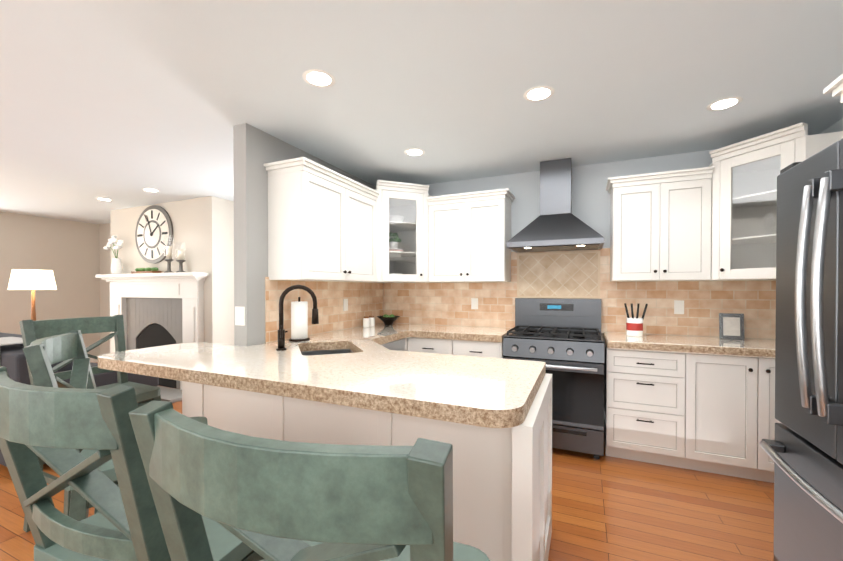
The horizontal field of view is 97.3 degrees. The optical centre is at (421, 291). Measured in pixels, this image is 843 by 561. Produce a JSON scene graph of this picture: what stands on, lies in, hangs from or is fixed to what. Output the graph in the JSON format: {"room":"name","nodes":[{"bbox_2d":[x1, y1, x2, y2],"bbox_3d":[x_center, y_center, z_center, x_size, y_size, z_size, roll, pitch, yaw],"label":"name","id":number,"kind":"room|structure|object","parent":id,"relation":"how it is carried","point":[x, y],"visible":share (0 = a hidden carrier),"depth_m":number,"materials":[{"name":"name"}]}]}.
{"room":"kitchen","nodes":[
{"label":"kitchen","id":0,"kind":"room"},
{"bbox_2d":[0,211,99,355],"bbox_3d":[-6.859,0.048,4.119,0.100,2.440,5.450,0,1,24],"label":"wall","id":1,"kind":"structure","parent":0,"point":[67,252],"depth_m":6.00,"materials":[{"name":"paint"}]},
{"bbox_2d":[88,355,98,362],"bbox_3d":[-6.767,1.207,4.198,0.015,0.120,5.250,0,1,24],"label":"baseboard","id":2,"kind":"structure","parent":1,"relation":"attached to","point":[92,360],"depth_m":6.50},
{"bbox_2d":[110,196,233,344],"bbox_3d":[-3.436,0.037,5.266,2.150,2.440,0.600,0,1,24],"label":"wall","id":3,"kind":"structure","parent":0,"point":[203,230],"depth_m":4.72,"materials":[{"name":"paint"}]},
{"bbox_2d":[135,205,172,263],"bbox_3d":[-3.607,-0.770,4.979,0.780,0.780,0.046,0,1,24],"label":"wall clock","id":4,"kind":"object","parent":3,"relation":"attached to","point":[154,225],"visible":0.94,"depth_m":4.96,"materials":[{"name":"metal"}]},
{"bbox_2d":[233,123,375,345],"bbox_3d":[-0.879,0.054,3.441,0.120,2.440,1.890,0,1,24],"label":"wall","id":5,"kind":"structure","parent":0,"point":[255,150],"depth_m":2.60,"materials":[{"name":"grey paint"}]},
{"bbox_2d":[235,306,244,325],"bbox_3d":[-1.260,0.167,2.572,0.090,0.130,0.009,0,1,24],"label":"electrical outlet plate","id":6,"kind":"object","parent":5,"relation":"attached to","point":[240,312],"depth_m":2.57,"materials":[{"name":"plastic"}]},
{"bbox_2d":[264,157,379,281],"bbox_3d":[-0.765,-0.510,3.085,0.368,0.836,1.036,0,1,24],"label":"upper cabinet","id":7,"kind":"object","parent":5,"relation":"attached to","point":[322,222],"visible":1,"depth_m":2.75,"materials":[{"name":"white wood"}]},
{"bbox_2d":[265,277,384,342],"bbox_3d":[-0.791,0.125,3.479,0.009,0.481,1.710,0,1,24],"label":"tile backsplash","id":8,"kind":"structure","parent":5,"relation":"attached to","point":[364,298],"depth_m":3.34,"materials":[{"name":"tile"}]},
{"bbox_2d":[343,299,347,310],"bbox_3d":[-0.735,0.125,3.592,0.005,0.115,0.070,0,1,24],"label":"electrical outlet plate","id":9,"kind":"object","parent":8,"relation":"attached to","point":[345,301],"depth_m":3.59,"materials":[{"name":"plastic"}]},
{"bbox_2d":[0,362,773,560],"bbox_3d":[-2.482,1.336,2.212,9.660,0.100,5.650,0,1,24],"label":"floor","id":10,"kind":"structure","parent":0,"point":[606,508],"depth_m":2.15,"materials":[{"name":"brown wood"}]},
{"bbox_2d":[8,269,56,320],"bbox_3d":[-4.530,0.506,4.330,0.400,1.520,0.400,0,1,24],"label":"floor lamp","id":11,"kind":"object","parent":10,"relation":"on","point":[28,279],"visible":0.6,"depth_m":4.21,"materials":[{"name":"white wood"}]},
{"bbox_2d":[0,332,158,466],"bbox_3d":[-3.546,0.825,3.367,2.180,0.900,0.920,0,1,24],"label":"sofa","id":12,"kind":"object","parent":10,"relation":"on","point":[13,361],"visible":0.1,"depth_m":2.75,"materials":[{"name":"grey fabric"}]},
{"bbox_2d":[0,337,36,345],"bbox_3d":[-3.131,0.622,2.792,0.500,0.517,0.236,0,1,24],"label":"throw blanket","id":13,"kind":"object","parent":12,"relation":"on","point":[9,340],"visible":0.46,"depth_m":2.77,"materials":[{"name":"white fabric"}]},
{"bbox_2d":[19,315,160,531],"bbox_3d":[-1.888,0.720,2.159,0.537,1.137,0.512,0,1,24],"label":"stool","id":14,"kind":"object","parent":10,"relation":"on","point":[31,330],"visible":0.21,"depth_m":2.22,"materials":[{"name":"green paint"}]},
{"bbox_2d":[23,330,207,520],"bbox_3d":[-1.135,0.727,1.459,0.537,1.137,0.512,0,1,-31],"label":"stool","id":15,"kind":"object","parent":10,"relation":"on","point":[42,355],"visible":0.25,"depth_m":1.32,"materials":[{"name":"green paint"}]},
{"bbox_2d":[0,366,263,560],"bbox_3d":[-0.657,0.732,0.939,0.526,1.137,0.545,0,1,24],"label":"stool","id":16,"kind":"object","parent":10,"relation":"on","point":[54,428],"visible":0.73,"depth_m":0.71,"materials":[{"name":"green paint"}]},
{"bbox_2d":[96,272,208,402],"bbox_3d":[-3.647,0.511,4.789,2.050,1.500,0.449,0,1,24],"label":"fireplace mantel","id":17,"kind":"object","parent":10,"relation":"on","point":[157,309],"visible":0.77,"depth_m":4.88,"materials":[{"name":"wood"}]},
{"bbox_2d":[103,236,123,273],"bbox_3d":[-4.244,-0.515,5.136,0.297,0.544,0.194,0,1,24],"label":"vase","id":18,"kind":"object","parent":17,"relation":"on","point":[116,266],"visible":0.98,"depth_m":5.12,"materials":[{"name":"white ceramic"}]},
{"bbox_2d":[131,267,161,273],"bbox_3d":[-3.642,-0.280,4.905,0.440,0.080,0.120,0,1,24],"label":"greens","id":19,"kind":"object","parent":17,"relation":"on","point":[147,270],"visible":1,"depth_m":4.85,"materials":[{"name":"green plant"}]},
{"bbox_2d":[163,235,173,272],"bbox_3d":[-3.211,-0.477,4.715,0.120,0.476,0.117,0,1,24],"label":"candle","id":20,"kind":"object","parent":17,"relation":"on","point":[169,257],"depth_m":4.69,"materials":[{"name":"white wax"}]},
{"bbox_2d":[172,242,185,272],"bbox_3d":[-3.001,-0.428,4.623,0.120,0.380,0.117,0,1,24],"label":"candle","id":21,"kind":"object","parent":17,"relation":"on","point":[181,253],"depth_m":4.61,"materials":[{"name":"white wax"}]},
{"bbox_2d":[129,401,489,560],"bbox_3d":[-0.125,0.734,0.690,0.512,1.137,0.537,0,1,20],"label":"stool","id":22,"kind":"object","parent":10,"relation":"on","point":[266,499],"visible":1,"depth_m":0.42,"materials":[{"name":"green paint"}]},
{"bbox_2d":[318,338,406,350],"bbox_3d":[-0.387,0.849,3.568,0.634,0.849,1.265,0,1,24],"label":"base cabinet","id":23,"kind":"object","parent":10,"relation":"on","point":[399,345],"visible":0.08,"depth_m":3.31,"materials":[{"name":"white wood"}]},
{"bbox_2d":[326,403,429,445],"bbox_3d":[-0.088,0.864,1.985,0.523,0.848,0.604,0,1,24],"label":"base cabinet","id":24,"kind":"object","parent":10,"relation":"on","point":[345,425],"depth_m":1.72,"materials":[{"name":"white wood"}]},
{"bbox_2d":[98,342,237,373],"bbox_3d":[-1.583,0.403,2.359,0.540,0.060,0.657,0,1,24],"label":"countertop","id":25,"kind":"structure","parent":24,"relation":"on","point":[122,361],"depth_m":2.25,"materials":[{"name":"beige stone"}]},
{"bbox_2d":[134,323,465,385],"bbox_3d":[-0.505,0.493,2.915,0.990,0.250,2.541,0,1,24],"label":"countertop","id":26,"kind":"structure","parent":24,"relation":"on","point":[300,357],"depth_m":2.15,"materials":[{"name":"beige stone"}]},
{"bbox_2d":[276,285,318,350],"bbox_3d":[-0.854,0.163,2.423,0.302,0.418,0.221,0,1,24],"label":"bronze faucet","id":27,"kind":"object","parent":26,"relation":"on","point":[282,332],"visible":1,"depth_m":2.37,"materials":[{"name":"metal"}]},
{"bbox_2d":[289,297,309,340],"bbox_3d":[-0.930,0.204,2.826,0.150,0.329,0.150,0,1,24],"label":"paper towel roll","id":28,"kind":"object","parent":26,"relation":"on","point":[299,320],"visible":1,"depth_m":2.78,"materials":[{"name":"white paper"}]},
{"bbox_2d":[363,316,371,327],"bbox_3d":[-0.555,0.304,3.732,0.068,0.111,0.066,0,1,24],"label":"jar","id":29,"kind":"object","parent":26,"relation":"on","point":[368,321],"depth_m":3.71,"materials":[{"name":"white ceramic"}]},
{"bbox_2d":[372,316,374,326],"bbox_3d":[-0.515,0.303,3.824,0.068,0.111,0.066,0,1,24],"label":"jar","id":30,"kind":"object","parent":26,"relation":"on","point":[373,319],"depth_m":3.80,"materials":[{"name":"white ceramic"}]},
{"bbox_2d":[377,314,399,324],"bbox_3d":[-0.352,0.299,3.971,0.250,0.117,0.250,0,1,24],"label":"bronze bowl","id":31,"kind":"object","parent":26,"relation":"on","point":[386,319],"visible":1,"depth_m":3.92,"materials":[{"name":"metal"}]},
{"bbox_2d":[218,348,545,427],"bbox_3d":[-0.105,0.503,1.860,1.310,0.250,0.930,0,1,24],"label":"countertop","id":32,"kind":"structure","parent":24,"relation":"on","point":[361,367],"depth_m":1.54,"materials":[{"name":"beige stone"}]},
{"bbox_2d":[407,337,502,357],"bbox_3d":[0.383,0.849,3.567,0.895,0.849,0.610,0,1,24],"label":"base cabinet","id":33,"kind":"object","parent":10,"relation":"on","point":[465,348],"visible":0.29,"depth_m":3.30,"materials":[{"name":"white wood"}]},
{"bbox_2d":[446,326,511,342],"bbox_3d":[0.396,0.392,3.554,0.865,0.060,0.647,0,1,24],"label":"countertop","id":34,"kind":"structure","parent":33,"relation":"on","point":[468,333],"depth_m":3.28,"materials":[{"name":"beige stone"}]},
{"bbox_2d":[430,383,541,560],"bbox_3d":[0.278,0.865,1.825,0.508,0.848,0.604,0,1,24],"label":"base cabinet","id":35,"kind":"object","parent":10,"relation":"on","point":[502,494],"depth_m":1.50,"materials":[{"name":"white wood"}]},
{"bbox_2d":[503,298,604,458],"bbox_3d":[1.132,0.672,3.175,0.755,1.210,0.712,0,1,24],"label":"gas range","id":36,"kind":"object","parent":10,"relation":"on","point":[563,339],"visible":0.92,"depth_m":2.89,"materials":[{"name":"silver metal"}]},
{"bbox_2d":[604,340,699,470],"bbox_3d":[1.779,0.854,2.974,0.558,0.848,0.575,0,1,24],"label":"base cabinet","id":37,"kind":"object","parent":10,"relation":"on","point":[652,398],"depth_m":2.71,"materials":[{"name":"white wood"}]},
{"bbox_2d":[603,332,774,357],"bbox_3d":[2.168,0.399,2.794,1.413,0.060,0.616,0,1,24],"label":"countertop","id":38,"kind":"structure","parent":37,"relation":"on","point":[752,347],"depth_m":2.68,"materials":[{"name":"beige stone"}]},
{"bbox_2d":[624,303,647,336],"bbox_3d":[1.769,0.230,3.062,0.171,0.271,0.119,0,1,24],"label":"utensil crock","id":39,"kind":"object","parent":38,"relation":"on","point":[634,326],"visible":1,"depth_m":3.02,"materials":[{"name":"white ceramic"}]},
{"bbox_2d":[719,313,744,339],"bbox_3d":[2.410,0.268,2.892,0.154,0.202,0.103,0,1,24],"label":"framed picture","id":40,"kind":"object","parent":38,"relation":"on","point":[731,326],"visible":1,"depth_m":2.87,"materials":[{"name":"silver metal"}]},
{"bbox_2d":[700,354,771,482],"bbox_3d":[2.191,0.856,2.793,0.458,0.848,0.575,0,1,24],"label":"base cabinet","id":41,"kind":"object","parent":10,"relation":"on","point":[715,414],"depth_m":2.52,"materials":[{"name":"white wood"}]},
{"bbox_2d":[772,358,780,482],"bbox_3d":[2.550,0.857,2.636,0.558,0.848,0.575,0,1,24],"label":"base cabinet","id":42,"kind":"object","parent":10,"relation":"on","point":[774,420],"depth_m":2.44,"materials":[{"name":"white wood"}]},
{"bbox_2d":[760,138,842,560],"bbox_3d":[1.574,0.412,0.971,0.883,1.772,0.780,0,1,24],"label":"refrigerator","id":43,"kind":"object","parent":10,"relation":"on","point":[804,450],"visible":1,"depth_m":1.18,"materials":[{"name":"silver metal"}]},
{"bbox_2d":[99,149,715,354],"bbox_3d":[-1.367,0.042,4.741,9.660,2.440,0.100,0,1,24],"label":"wall","id":44,"kind":"structure","parent":0,"point":[590,201],"depth_m":3.45,"materials":[{"name":"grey paint"}]},
{"bbox_2d":[371,180,431,282],"bbox_3d":[-0.257,-0.575,3.797,0.725,0.951,0.725,0,1,24],"label":"upper cabinet","id":45,"kind":"object","parent":44,"relation":"attached to","point":[408,202],"visible":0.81,"depth_m":3.65,"materials":[{"name":"white wood"}]},
{"bbox_2d":[389,215,403,221],"bbox_3d":[-0.290,-0.735,3.879,0.220,0.090,0.220,0,1,24],"label":"bowl","id":46,"kind":"object","parent":45,"relation":"in","point":[400,219],"depth_m":3.79,"materials":[{"name":"white ceramic"}]},
{"bbox_2d":[427,188,514,281],"bbox_3d":[0.489,-0.516,3.665,0.795,0.836,0.368,0,1,24],"label":"upper cabinet","id":47,"kind":"object","parent":44,"relation":"attached to","point":[469,235],"visible":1,"depth_m":3.53,"materials":[{"name":"white wood"}]},
{"bbox_2d":[506,158,603,252],"bbox_3d":[1.183,-0.770,3.278,0.760,0.787,0.500,0,1,24],"label":"range hood","id":48,"kind":"object","parent":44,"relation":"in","point":[556,225],"visible":1,"depth_m":3.22,"materials":[{"name":"silver metal"}]},
{"bbox_2d":[385,248,775,338],"bbox_3d":[1.250,0.008,3.529,3.690,0.810,0.017,0,1,24],"label":"tile backsplash","id":49,"kind":"structure","parent":44,"relation":"attached to","point":[579,274],"depth_m":3.39,"materials":[{"name":"tile"}]},
{"bbox_2d":[471,298,477,308],"bbox_3d":[0.549,0.123,3.834,0.070,0.115,0.006,0,1,24],"label":"electrical outlet plate","id":50,"kind":"object","parent":49,"relation":"attached to","point":[474,301],"depth_m":3.83,"materials":[{"name":"plastic"}]},
{"bbox_2d":[674,300,683,313],"bbox_3d":[2.170,0.130,3.124,0.070,0.115,0.006,0,1,24],"label":"electrical outlet plate","id":51,"kind":"object","parent":49,"relation":"attached to","point":[678,304],"depth_m":3.12,"materials":[{"name":"plastic"}]},
{"bbox_2d":[606,166,713,280],"bbox_3d":[1.908,-0.510,3.043,0.695,0.836,0.368,0,1,24],"label":"upper cabinet","id":52,"kind":"object","parent":44,"relation":"attached to","point":[660,226],"visible":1,"depth_m":2.90,"materials":[{"name":"white wood"}]},
{"bbox_2d":[702,122,842,280],"bbox_3d":[2.466,-0.563,2.604,0.725,0.951,0.725,0,1,24],"label":"upper cabinet","id":53,"kind":"object","parent":44,"relation":"attached to","point":[745,173],"visible":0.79,"depth_m":2.68,"materials":[{"name":"white wood"}]},
{"bbox_2d":[762,213,776,234],"bbox_3d":[2.551,-0.332,2.642,0.200,0.450,0.204,0,1,24],"label":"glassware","id":54,"kind":"object","parent":53,"relation":"in","point":[769,221],"depth_m":2.64,"materials":[{"name":"clear glass"}]},
{"bbox_3d":[-0.290,-0.422,3.882,0.200,0.046,0.200,0,1,24],"label":"upper cabinet","id":55,"kind":"object","parent":44,"relation":"attached to","visible":0},
{"bbox_2d":[389,232,400,247],"bbox_3d":[-0.289,-0.535,3.865,0.142,0.172,0.133,0,1,24],"label":"pot","id":56,"kind":"object","parent":55,"relation":"on","point":[392,242],"depth_m":3.85,"materials":[{"name":"white ceramic"}]},
{"bbox_2d":[0,0,842,223],"bbox_3d":[-2.482,-1.204,2.188,9.660,0.100,5.650,0,1,24],"label":"ceiling","id":57,"kind":"structure","parent":0,"point":[121,104],"depth_m":2.07,"materials":[{"name":"paint"}]},
{"bbox_2d":[142,188,159,191],"bbox_3d":[-3.109,-1.171,4.261,0.167,0.005,0.159,0,1,24],"label":"recessed light","id":58,"kind":"object","parent":57,"relation":"in","point":[146,189],"depth_m":4.28,"materials":[{"name":"beige"}]},
{"bbox_2d":[302,69,334,86],"bbox_3d":[-0.552,-1.150,1.998,0.171,0.005,0.170,0,1,24],"label":"recessed light","id":59,"kind":"object","parent":57,"relation":"in","point":[317,78],"depth_m":2.00,"materials":[{"name":"beige"}]},
{"bbox_2d":[404,148,424,155],"bbox_3d":[-0.057,-1.160,3.077,0.165,0.005,0.170,0,1,24],"label":"recessed light","id":60,"kind":"object","parent":57,"relation":"in","point":[413,151],"depth_m":3.08,"materials":[{"name":"beige"}]},
{"bbox_2d":[523,86,554,100],"bbox_3d":[0.682,-1.151,2.154,0.172,0.005,0.171,0,1,24],"label":"recessed light","id":61,"kind":"object","parent":57,"relation":"in","point":[539,93],"depth_m":2.15,"materials":[{"name":"beige"}]},
{"bbox_2d":[707,97,742,110],"bbox_3d":[1.855,-1.153,2.272,0.169,0.005,0.172,0,1,24],"label":"recessed light","id":62,"kind":"object","parent":57,"relation":"in","point":[725,103],"depth_m":2.27,"materials":[{"name":"beige"}]},
{"bbox_2d":[820,118,842,133],"bbox_3d":[1.896,0.084,0.281,0.100,2.440,5.450,0,1,24],"label":"wall","id":63,"kind":"structure","parent":0,"point":[837,126],"depth_m":2.54,"materials":[{"name":"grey paint"}]},
{"bbox_2d":[823,74,842,102],"bbox_3d":[1.711,-0.645,0.896,0.698,0.286,0.916,0,1,24],"label":"upper cabinet","id":64,"kind":"object","parent":63,"relation":"attached to","point":[835,88],"visible":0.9,"depth_m":1.40,"materials":[{"name":"white wood"}]}
]}

